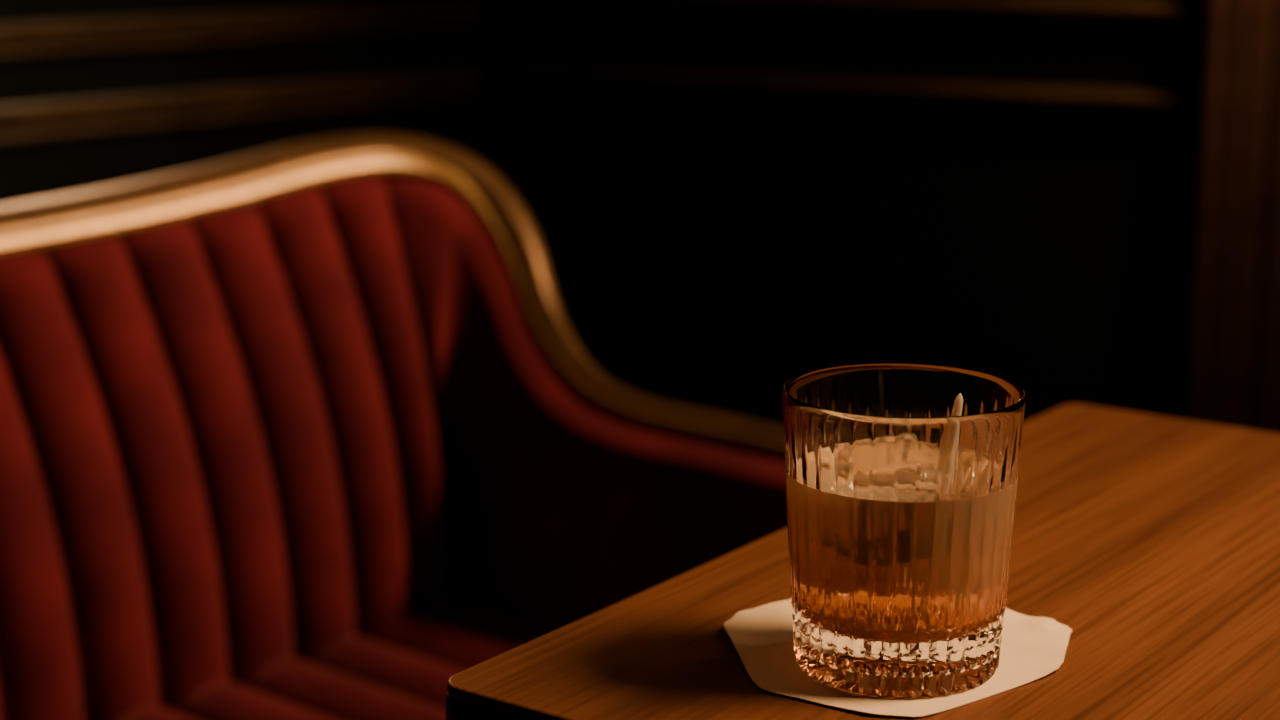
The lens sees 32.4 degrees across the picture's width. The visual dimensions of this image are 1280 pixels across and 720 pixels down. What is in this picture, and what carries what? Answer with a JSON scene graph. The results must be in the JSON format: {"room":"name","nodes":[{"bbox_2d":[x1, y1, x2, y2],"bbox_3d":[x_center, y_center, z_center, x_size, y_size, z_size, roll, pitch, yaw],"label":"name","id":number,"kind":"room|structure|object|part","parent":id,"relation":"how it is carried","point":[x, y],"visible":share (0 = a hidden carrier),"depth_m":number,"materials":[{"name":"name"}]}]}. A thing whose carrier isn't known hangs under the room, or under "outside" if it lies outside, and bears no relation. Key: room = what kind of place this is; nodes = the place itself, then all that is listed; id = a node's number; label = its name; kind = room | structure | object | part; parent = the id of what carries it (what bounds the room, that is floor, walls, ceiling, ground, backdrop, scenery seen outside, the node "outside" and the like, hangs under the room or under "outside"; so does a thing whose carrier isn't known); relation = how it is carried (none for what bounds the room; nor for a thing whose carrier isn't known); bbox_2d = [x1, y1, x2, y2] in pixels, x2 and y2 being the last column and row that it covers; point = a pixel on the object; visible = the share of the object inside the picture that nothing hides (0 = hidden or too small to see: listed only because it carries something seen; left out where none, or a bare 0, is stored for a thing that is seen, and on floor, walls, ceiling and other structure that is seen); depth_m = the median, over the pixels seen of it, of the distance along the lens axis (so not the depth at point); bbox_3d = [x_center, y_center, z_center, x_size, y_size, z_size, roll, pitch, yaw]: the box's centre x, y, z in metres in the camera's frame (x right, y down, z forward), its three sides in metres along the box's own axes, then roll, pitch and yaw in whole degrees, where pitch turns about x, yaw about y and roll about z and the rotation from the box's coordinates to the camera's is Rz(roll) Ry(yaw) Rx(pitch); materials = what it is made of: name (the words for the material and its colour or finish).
{"room":"cocktail bar","nodes":[
{"label":"cocktail bar","id":0,"kind":"room"},
{"bbox_2d":[0,0,477,204],"bbox_3d":[-1.447,-0.587,1.377,0.100,2.600,3.700,12,17,42],"label":"wall","id":1,"kind":"structure","parent":0,"point":[31,170],"depth_m":2.40,"materials":[{"name":"paint"}]},
{"bbox_2d":[0,0,481,58],"bbox_3d":[-1.406,-0.146,1.424,0.028,0.034,3.485,12,17,42],"label":"trim","id":2,"kind":"structure","parent":1,"relation":"attached to","point":[82,36],"depth_m":2.39,"materials":[{"name":"brown wood"}]},
{"bbox_2d":[0,66,482,143],"bbox_3d":[-1.406,-0.065,1.442,0.028,0.038,3.485,12,17,42],"label":"trim","id":3,"kind":"structure","parent":1,"relation":"attached to","point":[78,117],"depth_m":2.41,"materials":[{"name":"brown wood"}]},
{"bbox_2d":[475,0,1206,426],"bbox_3d":[1.220,-0.718,1.968,3.300,2.600,0.100,6,14,25],"label":"wall","id":4,"kind":"structure","parent":0,"point":[712,252],"depth_m":2.51,"materials":[{"name":"paint"}]},
{"bbox_2d":[477,63,1201,114],"bbox_3d":[0.201,-0.308,2.487,0.870,0.022,0.024,6,14,25],"label":"trim","id":5,"kind":"structure","parent":4,"relation":"attached to","point":[1183,103],"depth_m":2.46,"materials":[{"name":"brown wood"}]},
{"bbox_2d":[479,0,1206,26],"bbox_3d":[0.201,-0.400,2.467,0.870,0.026,0.024,6,14,25],"label":"trim","id":6,"kind":"structure","parent":4,"relation":"attached to","point":[1126,12],"depth_m":2.40,"materials":[{"name":"brown wood"}]},
{"bbox_2d":[1184,0,1227,421],"bbox_3d":[1.032,-0.524,2.018,0.985,2.200,0.050,6,14,25],"label":"trim","id":7,"kind":"structure","parent":4,"relation":"in","point":[1216,12],"depth_m":2.30,"materials":[{"name":"brown wood"}]},
{"bbox_2d":[1204,0,1276,428],"bbox_3d":[0.629,-0.519,2.227,0.047,2.100,0.030,6,14,25],"label":"bead","id":8,"kind":"object","parent":7,"relation":"attached to","point":[1250,24],"visible":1,"depth_m":2.29,"materials":[{"name":"brown wood"}]},
{"bbox_2d":[1250,0,1279,429],"bbox_3d":[1.038,-0.469,2.048,0.850,2.080,0.014,6,14,25],"label":"door","id":9,"kind":"structure","parent":7,"relation":"attached to","point":[1278,1],"depth_m":2.30,"materials":[{"name":"brown wood"}]},
{"bbox_2d":[1253,7,1279,433],"bbox_3d":[0.696,-0.502,2.193,0.088,2.080,0.049,0,13,0],"label":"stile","id":10,"kind":"object","parent":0,"point":[1267,395],"depth_m":2.30,"materials":[{"name":"brown wood"}]},
{"label":"floor","id":11,"kind":"structure","parent":0,"visible":0},
{"bbox_2d":[0,133,787,719],"bbox_3d":[-0.421,0.356,1.240,0.632,0.815,1.440,11,16,40],"label":"sofa","id":12,"kind":"object","parent":11,"relation":"on","point":[320,428],"visible":0.8,"depth_m":1.66,"materials":[{"name":"red fabric"}]},
{"bbox_2d":[122,596,542,719],"bbox_3d":[-0.383,0.380,1.207,0.515,0.112,1.300,10,16,39],"label":"seat cushion","id":13,"kind":"object","parent":12,"relation":"on","point":[394,661],"depth_m":1.64,"materials":[{"name":"red fabric"}]},
{"bbox_3d":[-0.566,0.020,1.376,1.514,0.220,0.496,-7,14,-29],"label":"rail","id":14,"kind":"part","parent":12,"relation":"part of","materials":[{"name":"gold metal"}]},
{"bbox_2d":[445,404,1279,719],"bbox_3d":[0.461,0.493,0.779,0.972,0.750,0.530,9,15,35],"label":"wooden table","id":15,"kind":"object","parent":11,"relation":"on","point":[1154,539],"visible":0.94,"depth_m":0.84,"materials":[{"name":"brown wood"}]},
{"bbox_2d":[724,599,1071,716],"bbox_3d":[0.090,0.101,0.800,0.132,0.006,0.115,-10,16,-37],"label":"paper napkin","id":16,"kind":"object","parent":15,"relation":"on","point":[1032,648],"visible":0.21,"depth_m":0.78,"materials":[{"name":"white paper"}]},
{"bbox_2d":[782,363,1025,698],"bbox_3d":[0.091,0.057,0.771,0.084,0.104,0.084,-9,15,-35],"label":"glass","id":17,"kind":"object","parent":16,"relation":"on","point":[902,478],"visible":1,"depth_m":0.74,"materials":[{"name":"clear glass"}]}
]}

